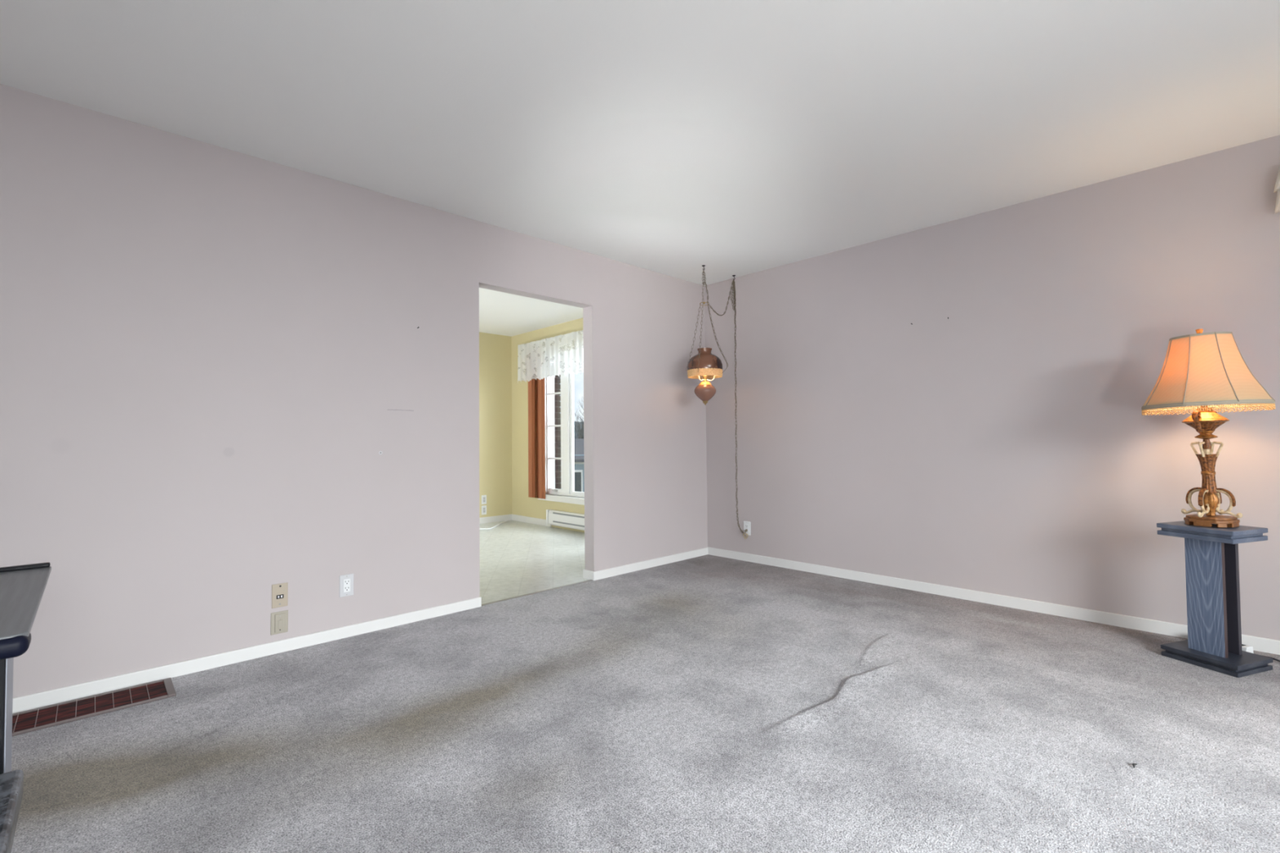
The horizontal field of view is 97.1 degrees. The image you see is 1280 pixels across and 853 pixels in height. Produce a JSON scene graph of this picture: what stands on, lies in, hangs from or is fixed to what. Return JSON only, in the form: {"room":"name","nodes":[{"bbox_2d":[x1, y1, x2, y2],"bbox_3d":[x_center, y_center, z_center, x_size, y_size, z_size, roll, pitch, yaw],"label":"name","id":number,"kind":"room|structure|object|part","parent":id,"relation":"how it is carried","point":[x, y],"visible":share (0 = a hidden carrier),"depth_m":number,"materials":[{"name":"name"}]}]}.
{"room":"living room","nodes":[
{"label":"living room","id":0,"kind":"room"},
{"bbox_2d":[0,83,707,697],"bbox_3d":[-1.558,-0.088,3.130,5.900,2.460,0.109,1,-2,-44],"label":"wall","id":1,"kind":"structure","parent":0,"point":[211,354],"depth_m":2.75,"materials":[{"name":"paint"}]},
{"bbox_2d":[12,596,481,714],"bbox_3d":[-2.311,1.083,2.276,3.656,0.069,0.013,1,-2,-44],"label":"baseboard","id":2,"kind":"structure","parent":1,"relation":"attached to","point":[21,704],"depth_m":2.62,"materials":[{"name":"white paint"}]},
{"bbox_2d":[271,609,288,635],"bbox_3d":[-1.780,0.970,2.793,0.074,0.108,0.014,1,-2,-44],"label":"plate","id":3,"kind":"object","parent":1,"relation":"attached to","point":[279,620],"visible":1,"depth_m":2.79,"materials":[{"name":"beige plastic"}]},
{"bbox_3d":[-1.778,0.970,2.795,0.046,0.088,0.007,1,-2,-44],"label":"frame","id":4,"kind":"part","parent":3,"relation":"part of","materials":[{"name":"beige plastic"}]},
{"bbox_2d":[271,582,288,608],"bbox_3d":[-1.782,0.837,2.799,0.069,0.116,0.008,1,-2,-44],"label":"jack plate","id":5,"kind":"object","parent":1,"relation":"attached to","point":[279,591],"visible":1,"depth_m":2.80,"materials":[{"name":"beige plastic"}]},
{"bbox_2d":[276,594,283,599],"bbox_3d":[-1.781,0.842,2.798,0.030,0.019,0.004,1,-2,-44],"label":"socket","id":6,"kind":"object","parent":5,"relation":"attached to","point":[278,596],"depth_m":2.80,"materials":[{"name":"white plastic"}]},
{"bbox_2d":[339,573,353,597],"bbox_3d":[-1.561,0.847,3.011,0.070,0.115,0.010,1,-2,-44],"label":"wall outlet","id":7,"kind":"object","parent":1,"relation":"attached to","point":[346,581],"visible":1,"depth_m":3.01,"materials":[{"name":"white plastic"}]},
{"bbox_2d":[343,578,350,592],"bbox_3d":[-1.560,0.847,3.010,0.034,0.068,0.005,1,-2,-44],"label":"receptacle","id":8,"kind":"object","parent":7,"relation":"attached to","point":[346,581],"depth_m":3.01,"materials":[{"name":"white plastic"}]},
{"bbox_2d":[481,579,592,605],"bbox_3d":[-0.683,1.133,3.870,0.912,0.007,0.026,1,-2,-44],"label":"trim","id":9,"kind":"structure","parent":1,"relation":"attached to","point":[589,580],"depth_m":3.84,"materials":[{"name":"grey metal"}]},
{"bbox_2d":[582,546,708,580],"bbox_3d":[0.094,1.120,4.685,1.338,0.073,0.134,1,-2,-44],"label":"baseboard","id":10,"kind":"structure","parent":1,"relation":"attached to","point":[588,575],"depth_m":4.52,"materials":[{"name":"white paint"}]},
{"bbox_2d":[479,332,511,517],"bbox_3d":[-3.099,0.008,6.278,3.740,2.460,0.140,1,-2,-44],"label":"wall","id":11,"kind":"structure","parent":0,"point":[495,350],"depth_m":7.36,"materials":[{"name":"yellow paint"}]},
{"bbox_2d":[481,494,486,504],"bbox_3d":[-1.989,0.933,7.214,0.070,0.115,0.010,1,-2,-44],"label":"wall outlet","id":12,"kind":"object","parent":11,"relation":"attached to","point":[483,497],"visible":1,"depth_m":7.21,"materials":[{"name":"white plastic"}]},
{"bbox_2d":[481,505,486,515],"bbox_3d":[-1.988,1.066,7.211,0.070,0.115,0.010,1,-2,-44],"label":"wall outlet","id":13,"kind":"object","parent":11,"relation":"attached to","point":[484,507],"visible":1,"depth_m":7.21,"materials":[{"name":"white plastic"}]},
{"bbox_2d":[479,514,511,524],"bbox_3d":[-2.989,1.183,6.237,3.587,0.085,0.013,1,-2,-44],"label":"baseboard","id":14,"kind":"structure","parent":11,"relation":"attached to","point":[508,517],"depth_m":7.31,"materials":[{"name":"white paint"}]},
{"bbox_2d":[554,374,560,488],"bbox_3d":[-0.406,0.104,6.457,0.092,3.085,4.100,1,-2,-44],"label":"wall","id":15,"kind":"structure","parent":0,"point":[557,379],"depth_m":7.09,"materials":[{"name":"brown brick"}]},
{"bbox_2d":[0,0,1279,336],"bbox_3d":[-0.671,-1.410,2.233,6.100,0.120,9.320,1,-2,-44],"label":"ceiling","id":16,"kind":"structure","parent":0,"point":[673,138],"depth_m":2.34,"materials":[{"name":"white paint"}]},
{"bbox_3d":[0.514,-1.282,4.570,0.028,0.039,0.028,1,-2,-44],"label":"ceiling hook","id":17,"kind":"object","parent":16,"relation":"attached to","visible":0},
{"bbox_2d":[685,267,748,539],"bbox_3d":[0.645,-0.164,4.648,0.614,2.234,0.298,1,-2,-44],"label":"hanging lamp","id":18,"kind":"object","parent":17,"relation":"hanging from","point":[704,365],"visible":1,"depth_m":4.50,"materials":[{"name":"brown metal"}]},
{"bbox_3d":[0.429,-0.718,4.550,0.126,0.543,0.017,-1,-1,2],"label":"chain","id":19,"kind":"part","parent":18,"relation":"part of","materials":[{"name":"brown"}]},
{"bbox_3d":[0.481,-0.706,4.477,0.018,0.574,0.140,-1,-2,26],"label":"chain","id":20,"kind":"part","parent":18,"relation":"part of","materials":[{"name":"brown"}]},
{"bbox_3d":[0.518,-1.140,4.566,0.033,0.284,0.035,1,-2,-44],"label":"hanging chain","id":21,"kind":"part","parent":18,"relation":"part of","materials":[{"name":"brown"}]},
{"bbox_3d":[0.521,-0.537,4.550,0.284,0.175,0.284,1,-2,-44],"label":"lamp shade","id":22,"kind":"part","parent":18,"relation":"part of","materials":[{"name":"brown paint"}]},
{"bbox_3d":[0.523,-0.386,4.546,0.040,0.052,0.040,1,-2,-44],"label":"burner","id":23,"kind":"part","parent":18,"relation":"part of","materials":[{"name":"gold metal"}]},
{"bbox_3d":[0.624,-0.731,4.529,0.156,0.512,0.025,-1,-2,17],"label":"chain","id":24,"kind":"part","parent":18,"relation":"part of","materials":[{"name":"brown"}]},
{"bbox_3d":[0.670,-1.095,4.709,0.035,0.347,0.415,-2,-2,44],"label":"swag chain","id":25,"kind":"part","parent":18,"relation":"part of","materials":[{"name":"brown"}]},
{"bbox_3d":[0.750,-0.180,4.658,0.137,2.165,0.444,-2,-2,41],"label":"cord","id":26,"kind":"part","parent":18,"relation":"part of","materials":[{"name":"brown plastic"}]},
{"bbox_3d":[0.847,-0.177,4.825,0.082,2.169,0.022,-1,-1,0],"label":"drop chain","id":27,"kind":"part","parent":18,"relation":"part of","materials":[{"name":"brown"}]},
{"bbox_2d":[11,520,1279,852],"bbox_3d":[-0.674,1.135,2.196,5.900,0.109,9.200,1,-2,-44],"label":"floor","id":28,"kind":"structure","parent":0,"point":[705,704],"depth_m":1.97,"materials":[{"name":"grey carpet"}]},
{"bbox_2d":[0,769,23,852],"bbox_3d":[-1.117,0.802,0.573,0.640,0.500,0.365,1,-2,-44],"label":"hearth","id":29,"kind":"object","parent":28,"relation":"on","point":[11,783],"visible":1,"depth_m":0.84,"materials":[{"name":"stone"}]},
{"bbox_2d":[0,562,51,773],"bbox_3d":[-1.611,0.683,0.661,1.249,0.752,0.684,1,-2,-44],"label":"fireplace","id":30,"kind":"object","parent":28,"relation":"on","point":[22,587],"visible":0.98,"depth_m":0.99,"materials":[{"name":"grey metal"}]},
{"bbox_3d":[-1.137,0.712,0.982,0.048,0.702,0.115,1,-2,-44],"label":"leg","id":31,"kind":"part","parent":30,"relation":"part of","materials":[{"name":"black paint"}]},
{"bbox_3d":[-1.119,0.712,0.999,0.002,0.698,0.109,1,-2,-44],"label":"trim","id":32,"kind":"part","parent":30,"relation":"part of","materials":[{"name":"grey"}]},
{"bbox_2d":[12,677,176,736],"bbox_3d":[-2.255,1.098,2.129,0.772,0.011,0.222,1,-2,-44],"label":"floor vent","id":33,"kind":"object","parent":28,"relation":"in","point":[39,718],"visible":1,"depth_m":2.21,"materials":[{"name":"brown metal"}]},
{"bbox_2d":[479,520,507,529],"bbox_3d":[-1.786,1.216,6.935,0.235,0.015,0.768,-1,-2,25],"label":"extension cord","id":34,"kind":"object","parent":28,"relation":"on","point":[505,521],"visible":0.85,"depth_m":6.72,"materials":[{"name":"white plastic"}]},
{"bbox_2d":[1156,520,1272,678],"bbox_3d":[2.600,0.759,2.567,0.254,0.617,0.276,0,-2,-19],"label":"pedestal stand","id":35,"kind":"object","parent":28,"relation":"on","point":[1213,642],"visible":0.96,"depth_m":2.53,"materials":[{"name":"blue wood"}]},
{"bbox_2d":[1141,328,1275,528],"bbox_3d":[2.587,-0.001,2.588,0.433,0.898,0.433,1,-3,-44],"label":"table lamp","id":36,"kind":"object","parent":35,"relation":"on","point":[1202,372],"visible":1,"depth_m":2.52,"materials":[{"name":"beige fabric"}]},
{"bbox_3d":[2.572,0.348,2.628,0.016,0.126,0.094,0,-2,-22],"label":"leg","id":37,"kind":"part","parent":36,"relation":"part of","materials":[{"name":"beige paint"}]},
{"bbox_3d":[2.528,-0.023,2.564,0.054,0.098,0.022,0,-2,-21],"label":"scroll handle","id":38,"kind":"part","parent":36,"relation":"part of","materials":[{"name":"brown metal"}]},
{"bbox_3d":[2.541,0.346,2.551,0.094,0.125,0.016,0,-2,-24],"label":"leg","id":39,"kind":"part","parent":36,"relation":"part of","materials":[{"name":"beige paint"}]},
{"bbox_3d":[2.587,0.002,2.588,0.144,0.046,0.144,1,-3,-44],"label":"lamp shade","id":40,"kind":"part","parent":36,"relation":"part of","materials":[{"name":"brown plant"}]},
{"bbox_3d":[2.586,-0.064,2.591,0.156,0.094,0.156,1,-3,-44],"label":"bowl lid","id":41,"kind":"part","parent":36,"relation":"part of","materials":[{"name":"brown metal"}]},
{"bbox_3d":[2.590,0.127,2.583,0.022,0.053,0.022,-1,-2,23],"label":"stem","id":42,"kind":"part","parent":36,"relation":"part of","materials":[{"name":"beige paint"}]},
{"bbox_3d":[2.581,-0.255,2.598,0.433,0.316,0.433,1,-3,-44],"label":"lamp shade","id":43,"kind":"part","parent":36,"relation":"part of","materials":[{"name":"beige fabric"}]},
{"bbox_3d":[2.595,0.352,2.574,0.060,0.113,0.060,0,-2,-33],"label":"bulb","id":44,"kind":"part","parent":36,"relation":"part of","materials":[{"name":"brown metal"}]},
{"bbox_3d":[2.597,0.420,2.571,0.156,0.028,0.156,0,-2,-23],"label":"plate","id":45,"kind":"part","parent":36,"relation":"part of","materials":[{"name":"gold metal"}]},
{"bbox_3d":[2.650,0.345,2.597,0.095,0.125,0.016,0,-2,-22],"label":"leg","id":46,"kind":"part","parent":36,"relation":"part of","materials":[{"name":"beige paint"}]},
{"bbox_3d":[2.618,0.343,2.521,0.045,0.125,0.089,1,-3,-44],"label":"leg","id":47,"kind":"part","parent":36,"relation":"part of","materials":[{"name":"beige paint"}]},
{"bbox_2d":[1241,644,1279,662],"bbox_3d":[2.857,1.042,2.575,0.094,0.048,0.504,0,-2,-23],"label":"power strip","id":48,"kind":"object","parent":28,"relation":"on","point":[1246,648],"visible":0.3,"depth_m":2.62,"materials":[{"name":"white plastic"}]},
{"bbox_3d":[2.906,1.053,2.480,0.084,0.013,0.299,0,-2,-17],"label":"cord","id":49,"kind":"part","parent":48,"relation":"part of","materials":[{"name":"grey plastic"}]},
{"bbox_2d":[511,134,1279,640],"bbox_3d":[1.501,-0.087,4.314,0.145,2.460,9.360,1,-2,-44],"label":"wall","id":50,"kind":"structure","parent":0,"point":[1004,445],"depth_m":3.43,"materials":[{"name":"paint"}]},
{"bbox_2d":[511,514,551,527],"bbox_3d":[-0.583,1.163,6.338,0.013,0.085,3.211,1,-2,-44],"label":"baseboard","id":51,"kind":"structure","parent":50,"relation":"attached to","point":[515,517],"depth_m":7.17,"materials":[{"name":"white paint"}]},
{"bbox_2d":[517,329,583,383],"bbox_3d":[-0.572,-0.826,6.260,0.145,0.487,2.720,1,-2,-44],"label":"lace valance","id":52,"kind":"object","parent":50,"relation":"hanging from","point":[561,354],"visible":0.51,"depth_m":6.67,"materials":[{"name":"white fabric"}]},
{"bbox_2d":[537,372,584,505],"bbox_3d":[-0.474,-0.015,6.284,0.127,1.785,2.180,1,-2,-44],"label":"window","id":53,"kind":"structure","parent":50,"relation":"in","point":[567,466],"depth_m":6.69,"materials":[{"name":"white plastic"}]},
{"bbox_2d":[528,377,545,498],"bbox_3d":[-1.277,-0.045,7.015,0.032,1.863,0.384,1,-2,-44],"label":"vertical blind","id":54,"kind":"object","parent":53,"relation":"attached to","point":[535,387],"visible":0.64,"depth_m":7.00,"materials":[{"name":"brown fabric"}]},
{"bbox_3d":[-1.013,-0.029,6.876,0.038,1.655,0.326,1,-2,-44],"label":"sash","id":55,"kind":"part","parent":53,"relation":"part of","materials":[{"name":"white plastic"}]},
{"bbox_3d":[-0.486,0.842,6.243,0.072,0.070,2.180,1,-2,-44],"label":"sill","id":56,"kind":"part","parent":53,"relation":"part of","materials":[{"name":"white paint"}]},
{"bbox_3d":[-0.446,-0.050,6.289,0.030,1.655,1.065,1,-2,-44],"label":"sash","id":57,"kind":"part","parent":53,"relation":"part of","materials":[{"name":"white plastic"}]},
{"bbox_2d":[546,509,584,530],"bbox_3d":[-0.539,1.071,6.253,0.069,0.174,1.640,1,-2,-44],"label":"baseboard heater","id":58,"kind":"object","parent":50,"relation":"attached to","point":[555,517],"visible":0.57,"depth_m":6.54,"materials":[{"name":"white metal"}]},
{"bbox_2d":[743,520,751,535],"bbox_3d":[0.908,0.864,4.801,0.010,0.115,0.070,1,-2,-44],"label":"wall outlet","id":59,"kind":"object","parent":50,"relation":"attached to","point":[747,525],"visible":1,"depth_m":4.79,"materials":[{"name":"white plastic"}]},
{"bbox_2d":[745,524,748,532],"bbox_3d":[0.907,0.864,4.800,0.005,0.068,0.034,1,-2,-44],"label":"receptacle","id":60,"kind":"object","parent":59,"relation":"attached to","point":[746,525],"depth_m":4.79,"materials":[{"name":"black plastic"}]},
{"bbox_2d":[707,546,1279,654],"bbox_3d":[2.627,1.052,3.017,0.013,0.075,5.787,1,-2,-44],"label":"baseboard","id":61,"kind":"structure","parent":50,"relation":"attached to","point":[1259,644],"depth_m":3.44,"materials":[{"name":"white paint"}]},
{"bbox_2d":[1273,166,1279,213],"bbox_3d":[3.629,-1.123,1.900,0.110,0.215,2.000,1,-2,-44],"label":"valance","id":62,"kind":"object","parent":50,"relation":"attached to","point":[1277,188],"visible":1,"depth_m":2.60,"materials":[{"name":"white fabric"}]},
{"label":"outside","id":63,"kind":"structure","parent":0,"visible":0},
{"bbox_3d":[15.730,4.377,54.395,89.700,0.200,170.000,1,-2,-44],"label":"ground","id":64,"kind":"structure","parent":63,"visible":0},
{"bbox_2d":[560,417,583,438],"bbox_3d":[-2.456,0.534,82.353,102.912,9.472,93.734,1,-2,-44],"label":"hills","id":65,"kind":"structure","parent":64,"relation":"on","point":[575,426],"depth_m":79.13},
{"bbox_2d":[560,438,584,492],"bbox_3d":[-0.972,2.068,23.561,10.000,3.150,7.000,-1,-1,0],"label":"house","id":66,"kind":"structure","parent":64,"relation":"on","point":[579,455],"depth_m":20.56,"materials":[{"name":"blue"}]},
{"bbox_3d":[-2.247,2.406,20.498,0.240,1.500,0.015,-1,-1,0],"label":"pane","id":67,"kind":"part","parent":66,"relation":"part of","materials":[{"name":"clear glass"}]},
{"bbox_2d":[573,398,583,438],"bbox_3d":[-3.260,0.982,36.713,1.940,6.168,3.587,-1,-1,-1],"label":"bare tree","id":68,"kind":"object","parent":64,"relation":"on","point":[580,427],"visible":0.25,"depth_m":35.89,"materials":[{"name":"grey plant"}]},
{"bbox_2d":[573,422,583,438],"bbox_3d":[-4.599,1.793,43.042,1.782,4.885,2.661,-1,-1,3],"label":"bare tree","id":69,"kind":"object","parent":64,"relation":"on","point":[582,423],"visible":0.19,"depth_m":42.54,"materials":[{"name":"grey plant"}]},
{"bbox_2d":[575,422,583,438],"bbox_3d":[-4.747,1.930,48.299,1.782,4.885,2.661,1,-2,-41],"label":"bare tree","id":70,"kind":"object","parent":64,"relation":"on","point":[580,422],"visible":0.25,"depth_m":48.40,"materials":[{"name":"grey plant"}]}
]}

